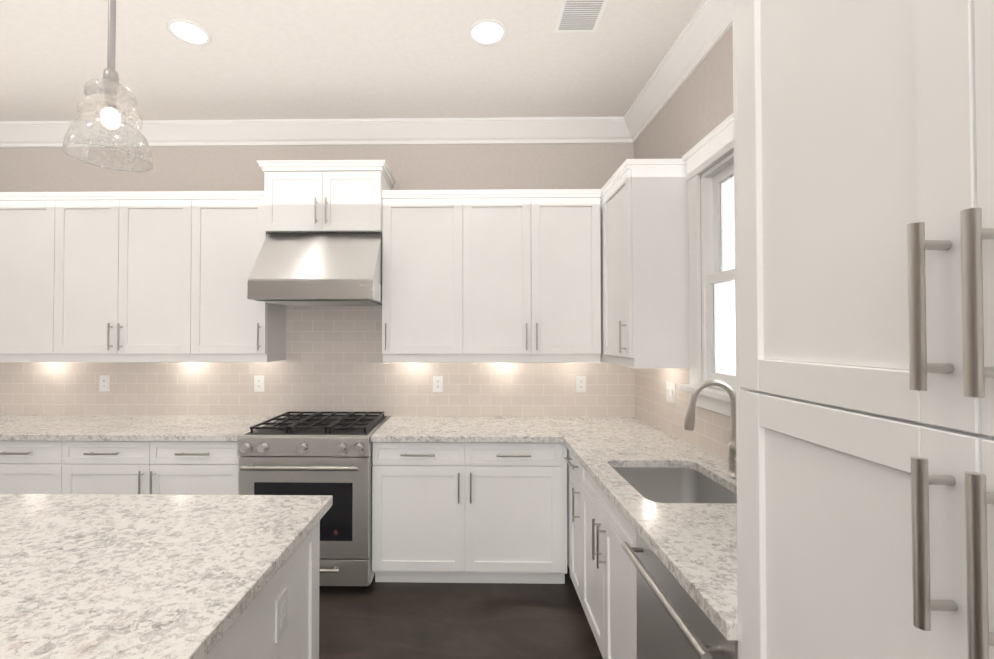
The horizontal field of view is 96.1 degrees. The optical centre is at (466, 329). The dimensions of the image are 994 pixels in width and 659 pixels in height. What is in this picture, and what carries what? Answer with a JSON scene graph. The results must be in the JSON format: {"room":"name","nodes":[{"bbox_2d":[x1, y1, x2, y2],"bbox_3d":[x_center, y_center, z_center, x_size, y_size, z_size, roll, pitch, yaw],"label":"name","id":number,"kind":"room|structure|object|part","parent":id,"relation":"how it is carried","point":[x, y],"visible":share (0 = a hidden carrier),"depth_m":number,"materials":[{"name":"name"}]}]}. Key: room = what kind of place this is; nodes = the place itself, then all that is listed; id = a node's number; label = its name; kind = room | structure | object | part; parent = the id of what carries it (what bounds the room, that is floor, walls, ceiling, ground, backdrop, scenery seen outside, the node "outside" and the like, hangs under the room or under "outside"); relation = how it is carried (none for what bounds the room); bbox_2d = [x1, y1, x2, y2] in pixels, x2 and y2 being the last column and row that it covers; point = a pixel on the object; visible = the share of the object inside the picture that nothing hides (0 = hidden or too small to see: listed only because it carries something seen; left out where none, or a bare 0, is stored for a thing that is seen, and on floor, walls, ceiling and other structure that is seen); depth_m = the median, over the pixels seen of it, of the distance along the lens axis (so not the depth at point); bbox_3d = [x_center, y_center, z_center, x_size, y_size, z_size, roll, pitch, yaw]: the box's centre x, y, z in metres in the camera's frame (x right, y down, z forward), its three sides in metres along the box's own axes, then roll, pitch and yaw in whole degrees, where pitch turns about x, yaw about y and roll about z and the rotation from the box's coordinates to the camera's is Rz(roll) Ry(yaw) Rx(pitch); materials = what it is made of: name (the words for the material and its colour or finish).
{"room":"kitchen","nodes":[
{"label":"kitchen","id":0,"kind":"room"},
{"bbox_2d":[0,143,633,191],"bbox_3d":[-1.534,0.025,3.326,5.790,3.030,0.150,0,-1,1],"label":"wall","id":1,"kind":"structure","parent":0,"point":[411,167],"depth_m":3.26,"materials":[{"name":"beige paint"}]},
{"bbox_2d":[0,192,63,354],"bbox_3d":[-3.182,-0.372,3.120,1.016,1.073,0.324,0,-1,1],"label":"upper cabinet","id":2,"kind":"object","parent":1,"relation":"attached to","point":[31,223],"depth_m":2.96,"materials":[{"name":"white paint"}]},
{"bbox_2d":[60,191,127,354],"bbox_3d":[-2.517,-0.372,3.109,0.547,1.073,0.324,0,-1,1],"label":"upper cabinet","id":3,"kind":"object","parent":1,"relation":"attached to","point":[95,223],"depth_m":2.95,"materials":[{"name":"white paint"}]},
{"bbox_2d":[128,191,199,354],"bbox_3d":[-2.059,-0.372,3.102,0.602,1.073,0.324,0,-1,1],"label":"upper cabinet","id":4,"kind":"object","parent":1,"relation":"attached to","point":[164,226],"depth_m":2.95,"materials":[{"name":"white paint"}]},
{"bbox_2d":[200,191,285,354],"bbox_3d":[-1.597,-0.372,3.095,0.556,1.073,0.324,0,-1,1],"label":"upper cabinet","id":5,"kind":"object","parent":1,"relation":"attached to","point":[231,241],"depth_m":2.94,"materials":[{"name":"white paint"}]},
{"bbox_2d":[0,117,623,147],"bbox_3d":[-1.536,-1.421,3.219,5.250,0.142,0.108,0,-1,1],"label":"crown molding","id":6,"kind":"structure","parent":1,"relation":"attached to","point":[504,130],"depth_m":3.20,"materials":[{"name":"white wood"}]},
{"bbox_2d":[247,233,381,305],"bbox_3d":[-0.937,-0.402,2.962,0.760,0.464,0.567,0,-1,1],"label":"range hood","id":7,"kind":"object","parent":1,"relation":"attached to","point":[316,269],"visible":0.96,"depth_m":2.75,"materials":[{"name":"silver metal"}]},
{"bbox_2d":[0,306,631,416],"bbox_3d":[-1.485,0.249,3.247,5.390,0.860,0.002,0,-1,1],"label":"tile backsplash","id":8,"kind":"structure","parent":1,"relation":"attached to","point":[333,362],"depth_m":3.24,"materials":[{"name":"beige tile"}]},
{"bbox_2d":[99,375,109,390],"bbox_3d":[-2.650,0.393,3.258,0.072,0.116,0.008,0,-1,1],"label":"wall outlet","id":9,"kind":"object","parent":8,"relation":"attached to","point":[104,382],"depth_m":3.26,"materials":[{"name":"white plastic"}]},
{"bbox_2d":[254,376,263,391],"bbox_3d":[-1.510,0.393,3.239,0.072,0.116,0.008,0,-1,1],"label":"wall outlet","id":10,"kind":"object","parent":8,"relation":"attached to","point":[258,380],"depth_m":3.24,"materials":[{"name":"white plastic"}]},
{"bbox_2d":[433,376,442,391],"bbox_3d":[-0.210,0.393,3.218,0.072,0.116,0.008,0,-1,1],"label":"wall outlet","id":11,"kind":"object","parent":8,"relation":"attached to","point":[437,380],"depth_m":3.22,"materials":[{"name":"white plastic"}]},
{"bbox_2d":[576,376,585,391],"bbox_3d":[0.820,0.393,3.202,0.072,0.116,0.008,0,-1,1],"label":"wall outlet","id":12,"kind":"object","parent":8,"relation":"attached to","point":[580,380],"depth_m":3.20,"materials":[{"name":"white plastic"}]},
{"bbox_2d":[260,163,391,234],"bbox_3d":[-0.937,-0.843,3.073,0.762,0.415,0.359,0,-1,1],"label":"upper cabinet","id":13,"kind":"object","parent":1,"relation":"attached to","point":[295,197],"depth_m":2.90,"materials":[{"name":"white paint"}]},
{"bbox_2d":[382,187,451,354],"bbox_3d":[-0.259,-0.372,3.073,0.589,1.073,0.324,0,-1,1],"label":"upper cabinet","id":14,"kind":"object","parent":1,"relation":"attached to","point":[417,237],"depth_m":2.92,"materials":[{"name":"white paint"}]},
{"bbox_2d":[452,189,591,358],"bbox_3d":[0.409,-0.373,3.028,0.984,1.073,0.393,0,-1,1],"label":"upper cabinet","id":15,"kind":"object","parent":1,"relation":"attached to","point":[543,276],"depth_m":2.91,"materials":[{"name":"white paint"}]},
{"bbox_2d":[0,0,702,120],"bbox_3d":[-1.580,-1.583,0.450,5.890,0.100,6.050,0,-1,1],"label":"ceiling","id":16,"kind":"structure","parent":0,"point":[314,59],"depth_m":2.47,"materials":[{"name":"paint"}]},
{"bbox_2d":[62,0,153,171],"bbox_3d":[-0.943,-0.986,1.186,0.190,1.072,0.190,0,-1,1],"label":"pendant light","id":17,"kind":"object","parent":16,"relation":"hanging from","point":[110,117],"visible":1,"depth_m":1.17,"materials":[{"name":"clear glass"}]},
{"bbox_3d":[-0.943,-0.550,1.180,0.190,0.200,0.190,0,-1,1],"label":"lamp shade","id":18,"kind":"part","parent":17,"relation":"part of","materials":[{"name":"clear glass"}]},
{"bbox_2d":[166,18,211,45],"bbox_3d":[-1.406,-1.502,2.257,0.195,0.006,0.195,0,-1,-5],"label":"recessed light","id":19,"kind":"object","parent":16,"relation":"in","point":[186,31],"depth_m":2.25,"materials":[{"name":"white"}]},
{"bbox_2d":[468,19,506,45],"bbox_3d":[0.104,-1.502,2.257,0.195,0.006,0.195,0,-1,-5],"label":"recessed light","id":20,"kind":"object","parent":16,"relation":"in","point":[486,32],"depth_m":2.25,"materials":[{"name":"white"}]},
{"bbox_2d":[554,0,607,32],"bbox_3d":[0.542,-1.504,2.120,0.210,0.007,0.260,0,-1,1],"label":"ceiling vent","id":21,"kind":"object","parent":16,"relation":"in","point":[579,15],"visible":1,"depth_m":2.13,"materials":[{"name":"white metal"}]},
{"bbox_2d":[319,564,602,658],"bbox_3d":[-1.580,1.547,0.404,5.890,0.100,6.050,0,-1,1],"label":"floor","id":22,"kind":"structure","parent":0,"point":[394,620],"depth_m":2.32,"materials":[{"name":"brown wood"}]},
{"bbox_2d":[0,441,71,493],"bbox_3d":[-2.928,1.097,2.952,1.171,0.874,0.609,0,-1,1],"label":"base cabinet","id":23,"kind":"object","parent":22,"relation":"on","point":[26,467],"depth_m":2.65,"materials":[{"name":"white paint"}]},
{"bbox_2d":[72,441,239,494],"bbox_3d":[-1.890,1.097,2.935,1.137,0.874,0.609,0,-1,1],"label":"base cabinet","id":24,"kind":"object","parent":22,"relation":"on","point":[98,467],"depth_m":2.64,"materials":[{"name":"white paint"}]},
{"bbox_2d":[0,415,283,441],"bbox_3d":[-2.703,0.638,2.935,2.764,0.037,0.647,0,-1,1],"label":"countertop","id":25,"kind":"structure","parent":24,"relation":"on","point":[12,427],"depth_m":2.81,"materials":[{"name":"white stone"}]},
{"bbox_2d":[208,514,324,658],"bbox_3d":[-2.068,1.069,1.062,3.093,0.875,1.075,0,-1,1],"label":"kitchen island","id":26,"kind":"object","parent":22,"relation":"on","point":[283,623],"depth_m":1.32,"materials":[{"name":"white paint"}]},
{"bbox_2d":[0,494,331,658],"bbox_3d":[-2.070,0.611,1.068,3.150,0.037,1.144,0,-1,1],"label":"island countertop","id":27,"kind":"structure","parent":26,"relation":"on","point":[83,576],"depth_m":1.12,"materials":[{"name":"white stone"}]},
{"bbox_2d":[238,411,390,588],"bbox_3d":[-0.937,1.057,2.857,0.760,0.952,0.730,0,-1,1],"label":"range","id":28,"kind":"object","parent":22,"relation":"on","point":[318,453],"visible":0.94,"depth_m":2.56,"materials":[{"name":"silver metal"}]},
{"bbox_2d":[372,442,567,583],"bbox_3d":[0.031,1.096,2.887,1.167,0.874,0.643,0,-1,1],"label":"base cabinet","id":29,"kind":"object","parent":22,"relation":"on","point":[487,512],"depth_m":2.61,"materials":[{"name":"white paint"}]},
{"bbox_2d":[370,416,555,442],"bbox_3d":[-0.009,0.638,2.889,1.088,0.037,0.650,0,-1,1],"label":"countertop","id":30,"kind":"structure","parent":29,"relation":"on","point":[494,429],"depth_m":2.75,"materials":[{"name":"white stone"}]},
{"bbox_2d":[568,450,636,640],"bbox_3d":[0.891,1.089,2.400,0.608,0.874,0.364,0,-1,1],"label":"base cabinet","id":31,"kind":"object","parent":22,"relation":"on","point":[603,582],"depth_m":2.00,"materials":[{"name":"white paint"}]},
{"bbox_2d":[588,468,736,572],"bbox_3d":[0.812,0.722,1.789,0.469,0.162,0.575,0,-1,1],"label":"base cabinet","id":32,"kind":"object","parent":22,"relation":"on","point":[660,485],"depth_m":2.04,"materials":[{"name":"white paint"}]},
{"bbox_2d":[544,416,737,640],"bbox_3d":[0.855,0.625,2.045,0.667,0.037,2.310,0,-1,1],"label":"countertop","id":33,"kind":"structure","parent":32,"relation":"on","point":[693,546],"depth_m":1.50,"materials":[{"name":"white stone"}]},
{"bbox_2d":[613,468,736,503],"bbox_3d":[0.840,0.747,1.804,0.465,0.212,0.595,0,-1,1],"label":"sink","id":34,"kind":"object","parent":33,"relation":"in","point":[660,485],"depth_m":2.07,"materials":[{"name":"silver metal"}]},
{"bbox_2d":[683,379,736,478],"bbox_3d":[1.010,0.404,1.815,0.240,0.398,0.093,0,-1,1],"label":"faucet","id":35,"kind":"object","parent":33,"relation":"on","point":[689,421],"visible":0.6,"depth_m":1.82,"materials":[{"name":"silver metal"}]},
{"bbox_2d":[621,531,737,658],"bbox_3d":[0.840,1.075,1.202,0.668,0.868,0.577,0,-1,1],"label":"dishwasher","id":36,"kind":"object","parent":22,"relation":"on","point":[674,621],"visible":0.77,"depth_m":1.24,"materials":[{"name":"silver metal"}]},
{"bbox_2d":[732,0,993,658],"bbox_3d":[0.827,0.196,0.377,0.671,2.600,1.035,0,-1,1],"label":"pantry cabinet","id":37,"kind":"object","parent":22,"relation":"on","point":[863,134],"visible":1,"depth_m":0.61,"materials":[{"name":"white paint"}]},
{"bbox_2d":[634,25,733,390],"bbox_3d":[1.239,-0.019,0.381,0.150,3.030,5.650,0,-1,1],"label":"wall","id":38,"kind":"structure","parent":0,"point":[696,109],"depth_m":2.33,"materials":[{"name":"beige paint"}]},
{"bbox_2d":[592,159,688,362],"bbox_3d":[1.004,-0.379,2.655,0.390,1.073,0.509,0,-1,1],"label":"upper cabinet","id":39,"kind":"object","parent":38,"relation":"attached to","point":[640,230],"depth_m":2.40,"materials":[{"name":"white paint"}]},
{"bbox_2d":[620,0,731,142],"bbox_3d":[1.110,-1.462,0.405,0.108,0.142,5.650,0,-1,1],"label":"crown molding","id":40,"kind":"structure","parent":38,"relation":"attached to","point":[707,27],"depth_m":2.38,"materials":[{"name":"white wood"}]},
{"bbox_2d":[632,368,730,462],"bbox_3d":[1.190,0.230,2.009,0.002,0.860,2.340,0,-1,1],"label":"tile backsplash","id":41,"kind":"structure","parent":38,"relation":"attached to","point":[711,433],"depth_m":2.55,"materials":[{"name":"beige tile"}]},
{"bbox_2d":[666,382,675,403],"bbox_3d":[1.193,0.370,2.612,0.011,0.116,0.116,0,-1,1],"label":"wall outlet","id":42,"kind":"object","parent":41,"relation":"attached to","point":[670,387],"depth_m":2.60,"materials":[{"name":"white plastic"}]},
{"bbox_2d":[679,113,735,416],"bbox_3d":[1.230,-0.276,1.841,0.214,1.323,1.084,0,-1,1],"label":"window","id":43,"kind":"structure","parent":38,"relation":"in","point":[711,148],"depth_m":2.21,"materials":[{"name":"white wood"}]},
{"bbox_3d":[1.236,-0.262,1.840,0.073,1.030,0.820,0,-1,1],"label":"window sash","id":44,"kind":"part","parent":43,"relation":"part of","materials":[{"name":"white wood"}]}
]}

